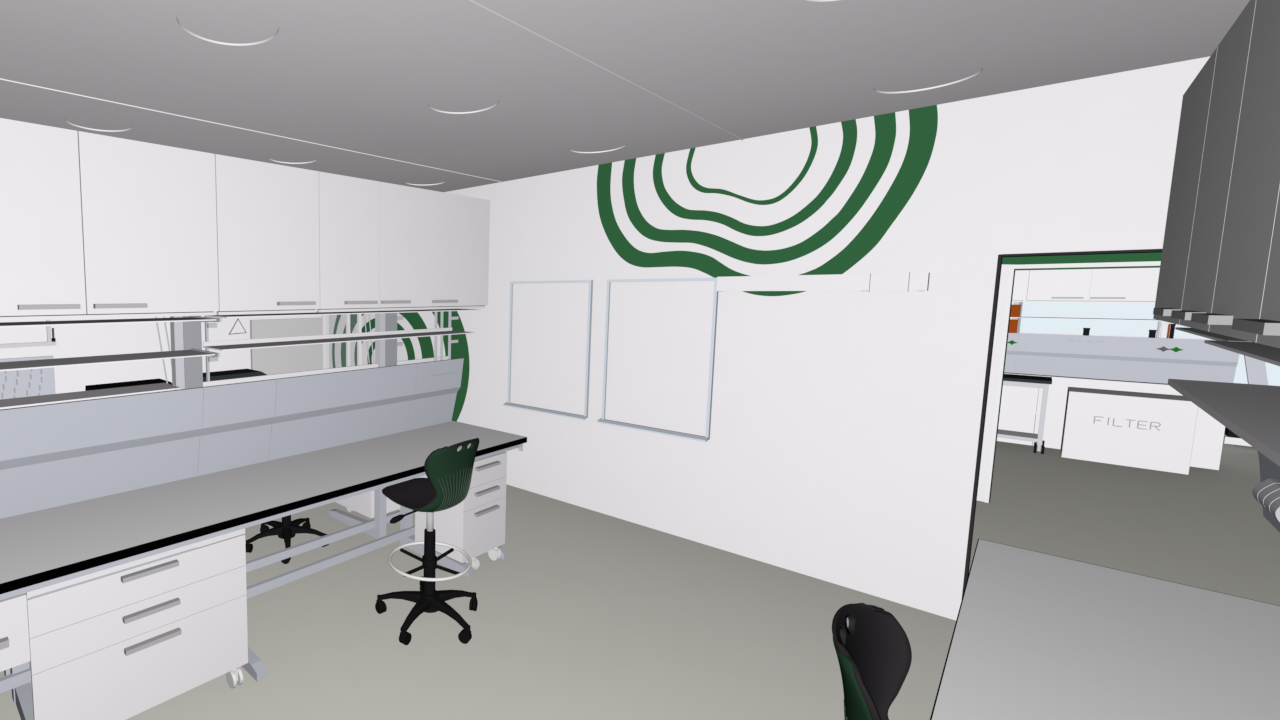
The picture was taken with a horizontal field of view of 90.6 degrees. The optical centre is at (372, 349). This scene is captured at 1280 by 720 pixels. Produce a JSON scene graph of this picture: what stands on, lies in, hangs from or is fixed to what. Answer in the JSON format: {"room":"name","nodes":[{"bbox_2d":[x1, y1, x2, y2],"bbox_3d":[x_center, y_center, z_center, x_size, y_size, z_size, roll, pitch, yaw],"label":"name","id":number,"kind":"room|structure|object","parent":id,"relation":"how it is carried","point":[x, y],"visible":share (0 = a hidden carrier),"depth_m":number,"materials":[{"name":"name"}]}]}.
{"room":"laboratory","nodes":[
{"label":"laboratory","id":0,"kind":"room"},
{"bbox_2d":[0,309,328,393],"bbox_3d":[-3.404,-0.136,5.707,7.271,3.045,0.100,-5,7,-40],"label":"wall","id":1,"kind":"structure","parent":0,"point":[128,338],"depth_m":6.24,"materials":[{"name":"white paint"}]},
{"bbox_2d":[0,356,55,399],"bbox_3d":[-3.799,0.491,5.341,1.515,0.770,0.031,-5,7,-40],"label":"vent panel","id":2,"kind":"object","parent":1,"relation":"attached to","point":[41,381],"visible":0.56,"depth_m":5.65,"materials":[{"name":"white metal"}]},
{"bbox_2d":[0,320,55,347],"bbox_3d":[-3.793,-0.481,5.230,1.585,0.975,0.060,-5,7,-40],"label":"whiteboard","id":3,"kind":"object","parent":1,"relation":"attached to","point":[10,337],"visible":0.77,"depth_m":5.63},
{"bbox_2d":[229,319,245,334],"bbox_3d":[-1.677,-0.294,7.116,0.247,0.198,0.006,-5,7,-40],"label":"warning sign","id":4,"kind":"object","parent":1,"relation":"attached to","point":[237,328],"visible":1,"depth_m":7.11,"materials":[{"name":"white paint"}]},
{"bbox_2d":[0,0,1249,191],"bbox_3d":[3.911,-1.578,4.212,16.800,0.120,11.885,-5,7,-40],"label":"ceiling","id":5,"kind":"structure","parent":0,"point":[362,76],"depth_m":2.75,"materials":[{"name":"white paint"}]},
{"bbox_2d":[63,113,133,131],"bbox_3d":[-1.771,-1.475,3.718,0.412,0.012,0.412,-5,7,-40],"label":"recessed light","id":6,"kind":"object","parent":5,"relation":"in","point":[97,122],"visible":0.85,"depth_m":3.74,"materials":[{"name":"white plastic"}]},
{"bbox_2d":[176,0,279,45],"bbox_3d":[-0.592,-1.340,2.355,0.412,0.012,0.412,-5,7,-40],"label":"recessed light","id":7,"kind":"object","parent":5,"relation":"in","point":[223,22],"visible":0.9,"depth_m":2.36,"materials":[{"name":"white plastic"}]},
{"bbox_2d":[0,78,501,181],"bbox_3d":[-1.093,-1.459,3.650,6.271,0.006,0.008,-5,7,-40],"label":"trim","id":8,"kind":"structure","parent":5,"relation":"attached to","point":[0,78],"depth_m":3.70,"materials":[{"name":"white metal"}]},
{"bbox_2d":[267,152,317,163],"bbox_3d":[-0.654,-1.571,4.692,0.412,0.012,0.412,-5,7,-40],"label":"recessed light","id":9,"kind":"object","parent":5,"relation":"in","point":[283,157],"visible":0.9,"depth_m":4.71,"materials":[{"name":"white plastic"}]},
{"bbox_2d":[404,177,445,185],"bbox_3d":[0.513,-1.669,5.676,0.412,0.012,0.412,-5,7,-40],"label":"recessed light","id":10,"kind":"object","parent":5,"relation":"in","point":[415,181],"visible":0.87,"depth_m":5.72,"materials":[{"name":"white plastic"}]},
{"bbox_2d":[428,90,499,113],"bbox_3d":[0.522,-1.436,3.326,0.412,0.012,0.412,-5,7,-40],"label":"recessed light","id":11,"kind":"object","parent":5,"relation":"in","point":[456,102],"visible":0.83,"depth_m":3.35,"materials":[{"name":"white plastic"}]},
{"bbox_2d":[568,139,626,152],"bbox_3d":[1.687,-1.535,4.320,0.412,0.012,0.412,-5,7,-40],"label":"recessed light","id":12,"kind":"object","parent":5,"relation":"in","point":[594,146],"visible":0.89,"depth_m":4.35,"materials":[{"name":"white plastic"}]},
{"bbox_2d":[466,0,742,139],"bbox_3d":[0.269,-1.303,2.076,6.271,0.006,0.008,-5,7,-40],"label":"trim","id":13,"kind":"structure","parent":5,"relation":"attached to","point":[470,1],"depth_m":2.70,"materials":[{"name":"white metal"}]},
{"bbox_2d":[804,0,839,1],"bbox_3d":[1.687,-1.301,1.968,0.412,0.012,0.412,-5,7,-40],"label":"recessed light","id":14,"kind":"object","parent":5,"relation":"in","point":[804,0],"visible":1,"depth_m":2.17,"materials":[{"name":"white plastic"}]},
{"bbox_2d":[873,64,983,93],"bbox_3d":[2.854,-1.401,2.967,0.412,0.012,0.412,-5,7,-40],"label":"recessed light","id":15,"kind":"object","parent":5,"relation":"in","point":[935,77],"visible":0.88,"depth_m":2.97,"materials":[{"name":"white plastic"}]},
{"bbox_2d":[0,415,1279,719],"bbox_3d":[3.911,1.571,4.524,16.800,0.120,11.885,-5,7,-40],"label":"floor","id":16,"kind":"structure","parent":0,"point":[589,614],"depth_m":3.58,"materials":[{"name":"plastic"}]},
{"bbox_2d":[27,534,247,719],"bbox_3d":[-1.110,1.298,2.691,0.921,0.785,0.488,-5,7,-40],"label":"drawer pedestal","id":17,"kind":"object","parent":16,"relation":"on","point":[122,645],"visible":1,"depth_m":2.48,"materials":[{"name":"white laminate"}]},
{"bbox_2d":[26,528,244,598],"bbox_3d":[-1.085,0.891,2.621,0.921,0.034,0.364,-5,7,-40],"label":"tray","id":18,"kind":"object","parent":17,"relation":"on","point":[83,579],"visible":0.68,"depth_m":2.42,"materials":[{"name":"white metal"}]},
{"bbox_2d":[4,487,414,675],"bbox_3d":[-1.390,1.156,3.729,4.388,0.863,0.705,-5,7,-40],"label":"stand","id":19,"kind":"object","parent":16,"relation":"on","point":[376,527],"visible":0.14,"depth_m":4.48,"materials":[{"name":"white metal"}]},
{"bbox_3d":[-1.261,0.722,3.545,4.400,0.036,0.575,-5,7,-40],"label":"countertop","id":20,"kind":"structure","parent":19,"relation":"on","visible":0},
{"bbox_2d":[85,379,171,390],"bbox_3d":[-1.464,0.454,3.525,0.500,0.502,0.240,-5,7,-40],"label":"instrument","id":21,"kind":"object","parent":20,"relation":"on","point":[149,381],"visible":0.02,"depth_m":3.46,"materials":[{"name":"black plastic"}]},
{"bbox_2d":[203,369,266,381],"bbox_3d":[-0.949,0.405,3.966,0.620,0.512,0.240,-5,7,-40],"label":"instrument","id":22,"kind":"object","parent":20,"relation":"on","point":[239,373],"visible":0.02,"depth_m":3.86,"materials":[{"name":"black plastic"}]},
{"bbox_2d":[0,444,522,719],"bbox_3d":[-0.807,1.220,3.091,4.433,0.863,0.708,-5,7,-40],"label":"frame","id":23,"kind":"object","parent":16,"relation":"on","point":[18,680],"depth_m":2.74,"materials":[{"name":"white metal"}]},
{"bbox_2d":[0,421,526,593],"bbox_3d":[-0.801,0.772,3.049,4.445,0.038,0.752,-5,7,-40],"label":"countertop","id":24,"kind":"structure","parent":23,"relation":"on","point":[40,546],"depth_m":2.90,"materials":[{"name":"grey laminate"}]},
{"bbox_2d":[0,311,463,518],"bbox_3d":[-1.003,0.250,3.275,4.500,0.954,0.258,-5,7,-40],"label":"spine","id":25,"kind":"object","parent":24,"relation":"on","point":[52,455],"visible":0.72,"depth_m":3.25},
{"bbox_2d":[0,383,180,408],"bbox_3d":[-1.899,0.265,2.477,2.105,0.007,0.225,-5,7,-40],"label":"shelf","id":26,"kind":"object","parent":25,"relation":"attached to","point":[110,392],"visible":1,"depth_m":2.84,"materials":[{"name":"grey metal"}]},
{"bbox_2d":[0,118,218,320],"bbox_3d":[-1.369,-0.549,2.618,1.255,0.803,0.383,-5,7,-40],"label":"upper cabinet","id":27,"kind":"object","parent":25,"relation":"attached to","point":[92,226],"visible":1,"depth_m":2.55,"materials":[{"name":"white laminate"}]},
{"bbox_2d":[0,348,219,370],"bbox_3d":[-1.750,0.092,2.384,2.231,0.034,0.345,-5,7,-40],"label":"shelf","id":28,"kind":"object","parent":25,"relation":"attached to","point":[89,360],"visible":1,"depth_m":2.75,"materials":[{"name":"grey metal"}]},
{"bbox_2d":[0,316,221,327],"bbox_3d":[-1.740,-0.088,2.354,2.231,0.034,0.375,-5,7,-40],"label":"shelf","id":29,"kind":"object","parent":25,"relation":"attached to","point":[190,318],"visible":0.9,"depth_m":2.71,"materials":[{"name":"grey metal"}]},
{"bbox_2d":[215,154,319,314],"bbox_3d":[-0.653,-0.610,3.231,0.629,0.803,0.383,-5,7,-40],"label":"upper cabinet","id":30,"kind":"object","parent":25,"relation":"attached to","point":[267,214],"visible":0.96,"depth_m":3.09,"materials":[{"name":"white laminate"}]},
{"bbox_2d":[203,327,474,350],"bbox_3d":[-0.088,-0.089,3.874,2.120,0.033,0.241,-5,7,-40],"label":"shelf","id":31,"kind":"object","parent":25,"relation":"attached to","point":[366,336],"visible":1,"depth_m":3.71,"materials":[{"name":"grey metal"}]},
{"bbox_2d":[206,309,481,317],"bbox_3d":[-0.050,-0.249,3.814,2.120,0.007,0.245,-5,7,-40],"label":"shelf","id":32,"kind":"object","parent":25,"relation":"attached to","point":[428,310],"visible":0.86,"depth_m":3.52,"materials":[{"name":"grey metal"}]},
{"bbox_2d":[317,171,432,311],"bbox_3d":[-0.057,-0.661,3.742,0.940,0.803,0.383,-5,7,-40],"label":"upper cabinet","id":33,"kind":"object","parent":25,"relation":"attached to","point":[375,237],"visible":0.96,"depth_m":3.58,"materials":[{"name":"white laminate"}]},
{"bbox_2d":[428,191,489,308],"bbox_3d":[0.534,-0.711,4.249,0.619,0.803,0.383,-5,7,-40],"label":"upper cabinet","id":34,"kind":"object","parent":25,"relation":"attached to","point":[460,223],"visible":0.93,"depth_m":4.11,"materials":[{"name":"white laminate"}]},
{"bbox_2d":[245,515,328,563],"bbox_3d":[-0.683,0.947,4.434,0.617,1.140,0.624,5,7,39],"label":"stool","id":35,"kind":"object","parent":16,"relation":"on","point":[286,529],"visible":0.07,"depth_m":4.42,"materials":[{"name":"black plastic"}]},
{"bbox_2d":[250,318,326,374],"bbox_3d":[-1.093,0.391,7.659,1.160,1.612,0.041,-5,7,-40],"label":"locker","id":36,"kind":"object","parent":16,"relation":"on","point":[286,359],"visible":0.21,"depth_m":7.55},
{"bbox_2d":[322,314,361,368],"bbox_3d":[-0.397,0.221,7.655,0.130,1.950,0.810,-5,7,-40],"label":"tall cabinet","id":37,"kind":"object","parent":16,"relation":"on","point":[359,316],"visible":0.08,"depth_m":7.46,"materials":[{"name":"laminate"}]},
{"bbox_2d":[336,490,399,523],"bbox_3d":[-0.014,1.056,5.018,0.480,0.808,0.548,-5,7,-40],"label":"drawer pedestal","id":38,"kind":"object","parent":16,"relation":"on","point":[363,504],"visible":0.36,"depth_m":4.79,"materials":[{"name":"white laminate"}]},
{"bbox_2d":[375,438,478,644],"bbox_3d":[0.347,1.051,3.387,0.624,1.140,0.617,-5,8,-42],"label":"stool","id":39,"kind":"object","parent":16,"relation":"on","point":[448,470],"visible":0.98,"depth_m":3.31,"materials":[{"name":"black plastic"}]},
{"bbox_2d":[415,452,506,570],"bbox_3d":[0.648,1.138,4.195,0.473,0.808,0.488,-5,7,-40],"label":"drawer pedestal","id":40,"kind":"object","parent":16,"relation":"on","point":[476,525],"visible":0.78,"depth_m":4.02,"materials":[{"name":"white metal"}]},
{"bbox_2d":[832,603,911,719],"bbox_3d":[1.342,1.254,1.336,0.624,1.140,0.617,-5,7,-40],"label":"stool","id":41,"kind":"object","parent":16,"relation":"on","point":[874,653],"visible":1,"depth_m":1.51,"materials":[{"name":"black plastic"}]},
{"bbox_2d":[997,372,1039,445],"bbox_3d":[8.209,0.712,8.002,0.483,0.905,1.346,-5,7,-40],"label":"base cabinet","id":42,"kind":"object","parent":16,"relation":"on","point":[1018,404],"visible":0.29,"depth_m":7.45,"materials":[{"name":"white laminate"}]},
{"bbox_2d":[1004,302,1238,383],"bbox_3d":[8.588,-0.151,7.323,0.240,0.954,2.740,-5,7,-40],"label":"spine","id":43,"kind":"object","parent":42,"relation":"on","point":[1109,357],"visible":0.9,"depth_m":6.89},
{"bbox_2d":[1009,319,1017,332],"bbox_3d":[8.310,-0.314,7.524,0.027,0.175,0.176,-5,7,-40],"label":"carton","id":44,"kind":"object","parent":43,"relation":"on","point":[1013,324],"visible":0.44,"depth_m":7.48,"materials":[{"name":"orange cardboard"}]},
{"bbox_2d":[1012,270,1029,301],"bbox_3d":[7.988,-1.056,7.725,0.350,0.803,1.113,-5,7,-40],"label":"upper cabinet","id":45,"kind":"object","parent":43,"relation":"on","point":[1021,280],"visible":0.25,"depth_m":7.26,"materials":[{"name":"white laminate"}]},
{"bbox_2d":[1010,317,1160,320],"bbox_3d":[8.474,-0.410,7.291,0.260,0.007,2.600,-5,7,-40],"label":"shelf","id":46,"kind":"object","parent":43,"relation":"attached to","point":[1010,317],"visible":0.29,"depth_m":6.99,"materials":[{"name":"grey metal"}]},
{"bbox_2d":[1010,305,1020,316],"bbox_3d":[8.303,-0.511,7.472,0.136,0.157,0.156,-5,7,-40],"label":"carton","id":47,"kind":"object","parent":46,"relation":"on","point":[1015,309],"visible":0.56,"depth_m":7.40,"materials":[{"name":"orange cardboard"}]},
{"bbox_2d":[1083,328,1089,335],"bbox_3d":[8.735,-0.224,7.037,0.027,0.092,0.054,-5,7,-40],"label":"carton","id":48,"kind":"object","parent":43,"relation":"on","point":[1086,331],"visible":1,"depth_m":7.03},
{"bbox_2d":[1026,268,1159,302],"bbox_3d":[8.678,-0.974,6.905,0.380,0.803,1.033,-5,7,-40],"label":"upper cabinet","id":49,"kind":"object","parent":43,"relation":"attached to","point":[1115,285],"visible":0.58,"depth_m":6.81,"materials":[{"name":"white laminate"}]},
{"bbox_2d":[1148,330,1156,337],"bbox_3d":[9.050,-0.188,6.674,0.027,0.092,0.053,-5,7,-40],"label":"carton","id":50,"kind":"object","parent":43,"relation":"on","point":[1152,333],"visible":1,"depth_m":6.67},
{"bbox_2d":[1156,321,1160,337],"bbox_3d":[9.131,-0.235,6.680,0.040,0.650,0.017,-5,7,-40],"label":"post","id":51,"kind":"object","parent":43,"relation":"attached to","point":[1159,322],"visible":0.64,"depth_m":6.67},
{"bbox_2d":[1157,346,1168,351],"bbox_3d":[9.089,-0.012,6.611,0.058,0.064,0.100,-5,7,-40],"label":"tap","id":52,"kind":"object","parent":43,"relation":"on","point":[1159,348],"depth_m":6.61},
{"bbox_2d":[1160,324,1167,337],"bbox_3d":[9.101,-0.220,6.611,0.027,0.167,0.049,-5,7,-40],"label":"box file","id":53,"kind":"object","parent":43,"relation":"on","point":[1164,327],"visible":1,"depth_m":6.61,"materials":[{"name":"white paint"}]},
{"bbox_2d":[1167,324,1170,337],"bbox_3d":[9.121,-0.217,6.588,0.027,0.167,0.019,-5,7,-40],"label":"folder","id":54,"kind":"object","parent":43,"relation":"on","point":[1169,325],"visible":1,"depth_m":6.58,"materials":[{"name":"orange cardboard"}]},
{"bbox_2d":[1169,324,1175,338],"bbox_3d":[9.136,-0.216,6.570,0.027,0.167,0.035,-5,7,-40],"label":"box file","id":55,"kind":"object","parent":43,"relation":"on","point":[1172,328],"visible":0.98,"depth_m":6.56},
{"bbox_2d":[1169,347,1181,351],"bbox_3d":[9.145,-0.006,6.546,0.058,0.064,0.100,-5,7,-40],"label":"tap","id":56,"kind":"object","parent":43,"relation":"on","point":[1171,349],"depth_m":6.54,"materials":[{"name":"green plastic"}]},
{"bbox_2d":[997,381,1048,453],"bbox_3d":[7.848,0.772,7.607,0.498,0.862,1.409,-5,7,-40],"label":"frame","id":57,"kind":"object","parent":16,"relation":"on","point":[1038,441],"visible":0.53,"depth_m":7.04,"materials":[{"name":"white metal"}]},
{"bbox_2d":[998,429,1037,439],"bbox_3d":[7.837,1.039,7.643,0.395,0.025,1.315,-5,7,-40],"label":"shelf","id":58,"kind":"object","parent":57,"relation":"attached to","point":[1007,434],"depth_m":7.22,"materials":[{"name":"white metal"}]},
{"bbox_2d":[1003,374,1051,383],"bbox_3d":[7.850,0.322,7.590,0.512,0.038,1.445,-5,7,-40],"label":"countertop","id":59,"kind":"structure","parent":57,"relation":"on","point":[1007,377],"depth_m":7.09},
{"bbox_2d":[1032,375,1224,469],"bbox_3d":[9.094,0.813,6.979,0.483,0.905,1.358,-5,7,-40],"label":"base cabinet","id":60,"kind":"object","parent":16,"relation":"on","point":[1209,433],"visible":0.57,"depth_m":6.83,"materials":[{"name":"white laminate"}]},
{"bbox_2d":[1060,387,1197,474],"bbox_3d":[8.694,0.900,6.652,0.520,0.797,0.882,-5,7,-40],"label":"filter","id":61,"kind":"object","parent":16,"relation":"on","point":[1152,431],"visible":0.95,"depth_m":6.48,"materials":[{"name":"white paint"}]},
{"bbox_2d":[1223,427,1251,446],"bbox_3d":[11.688,1.085,7.104,0.440,0.340,1.340,-5,7,-40],"label":"case","id":62,"kind":"object","parent":16,"relation":"on","point":[1230,437],"visible":0.26,"depth_m":7.44,"materials":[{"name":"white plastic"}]},
{"bbox_2d":[1244,355,1267,451],"bbox_3d":[10.742,0.556,6.963,0.050,1.420,0.360,-5,7,-40],"label":"brace","id":63,"kind":"object","parent":16,"relation":"on","point":[1256,372],"visible":0.14,"depth_m":6.96,"materials":[{"name":"white metal"}]},
{"bbox_3d":[1.160,1.448,0.783,4.388,0.863,0.705,-5,7,-40],"label":"stand","id":64,"kind":"object","parent":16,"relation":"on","visible":0},
{"bbox_2d":[930,539,1279,719],"bbox_3d":[1.170,1.000,0.752,4.421,0.038,0.752,-5,7,-40],"label":"countertop","id":65,"kind":"structure","parent":64,"relation":"on","point":[1036,635],"depth_m":1.71,"materials":[{"name":"grey laminate"}]},
{"bbox_2d":[1252,451,1279,531],"bbox_3d":[1.401,0.532,0.435,4.420,0.954,0.288,-5,7,-40],"label":"spine","id":66,"kind":"object","parent":65,"relation":"on","point":[1267,492],"visible":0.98,"depth_m":1.79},
{"bbox_2d":[1153,46,1217,324],"bbox_3d":[2.708,-0.472,1.737,0.618,0.783,0.370,-5,7,-40],"label":"upper cabinet","id":67,"kind":"object","parent":66,"relation":"attached to","point":[1196,99],"visible":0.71,"depth_m":1.82,"materials":[{"name":"dark grey laminate"}]},
{"bbox_2d":[1175,327,1249,341],"bbox_3d":[2.628,-0.038,1.657,0.900,0.007,0.290,-5,7,-40],"label":"shelf","id":68,"kind":"object","parent":66,"relation":"attached to","point":[1206,334],"visible":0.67,"depth_m":1.70,"materials":[{"name":"grey metal"}]},
{"bbox_2d":[1168,379,1279,465],"bbox_3d":[1.294,0.267,0.534,4.420,0.020,0.290,-5,7,-40],"label":"shelf","id":69,"kind":"object","parent":66,"relation":"attached to","point":[1251,412],"visible":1,"depth_m":1.57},
{"bbox_2d":[1171,0,1279,342],"bbox_3d":[2.116,-0.422,1.230,0.940,0.783,0.370,-5,7,-40],"label":"upper cabinet","id":70,"kind":"object","parent":66,"relation":"attached to","point":[1239,186],"visible":0.94,"depth_m":1.29,"materials":[{"name":"dark grey laminate"}]},
{"bbox_2d":[1204,340,1279,365],"bbox_3d":[0.938,0.103,0.232,3.510,0.007,0.325,-5,7,-40],"label":"shelf","id":71,"kind":"object","parent":66,"relation":"attached to","point":[1269,354],"visible":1,"depth_m":1.25,"materials":[{"name":"grey metal"}]},
{"bbox_2d":[1232,190,1279,347],"bbox_3d":[1.520,-0.371,0.719,0.629,0.783,0.370,-5,7,-40],"label":"upper cabinet","id":72,"kind":"object","parent":66,"relation":"attached to","point":[1267,328],"visible":1,"depth_m":1.03,"materials":[{"name":"dark grey laminate"}]},
{"bbox_2d":[1252,478,1279,503],"bbox_3d":[2.804,0.454,1.783,0.066,0.095,0.076,-5,7,-40],"label":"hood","id":73,"kind":"object","parent":66,"relation":"attached to","point":[1265,484],"depth_m":1.79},
{"bbox_2d":[1258,483,1279,510],"bbox_3d":[2.749,0.459,1.736,0.066,0.095,0.076,-5,7,-40],"label":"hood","id":74,"kind":"object","parent":66,"relation":"attached to","point":[1267,490],"depth_m":1.75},
{"bbox_2d":[1263,489,1279,513],"bbox_3d":[2.695,0.463,1.689,0.066,0.095,0.076,-5,7,-40],"label":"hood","id":75,"kind":"object","parent":66,"relation":"attached to","point":[1274,495],"depth_m":1.71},
{"bbox_2d":[1270,498,1279,521],"bbox_3d":[2.640,0.468,1.643,0.066,0.095,0.076,-5,7,-40],"label":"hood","id":76,"kind":"object","parent":66,"relation":"attached to","point":[1275,503],"depth_m":1.66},
{"bbox_2d":[329,56,1209,619],"bbox_3d":[3.201,0.063,3.695,0.100,3.045,11.785,-5,7,-40],"label":"wall","id":77,"kind":"structure","parent":0,"point":[841,449],"depth_m":3.79,"materials":[{"name":"white paint"}]},
{"bbox_2d":[332,311,468,421],"bbox_3d":[0.232,0.165,7.092,0.002,2.395,2.456,-5,7,-40],"label":"wall mural","id":78,"kind":"object","parent":77,"relation":"attached to","point":[460,349],"visible":0.19,"depth_m":6.57,"materials":[{"name":"green paint"}]},
{"bbox_2d":[503,280,592,419],"bbox_3d":[1.616,-0.027,5.401,0.075,1.239,0.871,-5,7,-40],"label":"whiteboard","id":79,"kind":"object","parent":77,"relation":"attached to","point":[550,322],"visible":1,"depth_m":5.38,"materials":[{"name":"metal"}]},
{"bbox_2d":[503,402,586,419],"bbox_3d":[1.616,0.575,5.461,0.075,0.028,0.871,-5,7,-40],"label":"tray","id":80,"kind":"object","parent":79,"relation":"on","point":[520,405],"depth_m":5.42,"materials":[{"name":"metal"}]},
{"bbox_2d":[597,278,717,441],"bbox_3d":[2.267,0.047,4.649,0.075,1.239,0.875,-5,7,-40],"label":"whiteboard","id":81,"kind":"object","parent":77,"relation":"attached to","point":[660,334],"visible":0.99,"depth_m":4.62,"materials":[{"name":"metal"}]},
{"bbox_2d":[597,418,709,441],"bbox_3d":[2.267,0.650,4.709,0.075,0.028,0.875,-5,7,-40],"label":"tray","id":82,"kind":"object","parent":81,"relation":"on","point":[687,434],"depth_m":4.67,"materials":[{"name":"metal"}]},
{"bbox_2d":[597,105,937,295],"bbox_3d":[2.616,-0.955,4.199,0.002,1.117,2.105,-5,7,-40],"label":"wall mural","id":83,"kind":"object","parent":77,"relation":"attached to","point":[923,120],"visible":0.98,"depth_m":3.88,"materials":[{"name":"green paint"}]},
{"bbox_2d":[716,272,929,290],"bbox_3d":[2.932,-0.445,3.843,0.051,0.118,1.132,-5,7,-40],"label":"coat rack","id":84,"kind":"object","parent":77,"relation":"attached to","point":[909,281],"depth_m":3.75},
{"bbox_2d":[962,249,1161,596],"bbox_3d":[3.875,0.578,2.960,0.108,2.165,1.043,-5,7,-40],"label":"door frame","id":85,"kind":"structure","parent":77,"relation":"in","point":[999,262],"depth_m":3.27,"materials":[{"name":"black metal"}]},
{"bbox_2d":[977,264,1009,501],"bbox_3d":[6.429,-0.016,4.500,0.080,3.045,8.800,-5,7,-40],"label":"wall","id":86,"kind":"structure","parent":0,"point":[1005,268],"depth_m":5.30,"materials":[{"name":"white paint"}]},
{"bbox_2d":[984,261,1160,502],"bbox_3d":[6.415,0.402,4.556,0.102,2.202,1.995,-5,7,-40],"label":"door","id":87,"kind":"structure","parent":86,"relation":"in","point":[1148,264],"depth_m":5.20,"materials":[{"name":"white plastic"}]},
{"bbox_2d":[1002,252,1161,264],"bbox_3d":[6.072,-1.144,4.742,0.002,0.858,5.800,-5,7,-40],"label":"wall mural","id":88,"kind":"object","parent":86,"relation":"attached to","point":[1128,257],"visible":0.09,"depth_m":4.85,"materials":[{"name":"green paint"}]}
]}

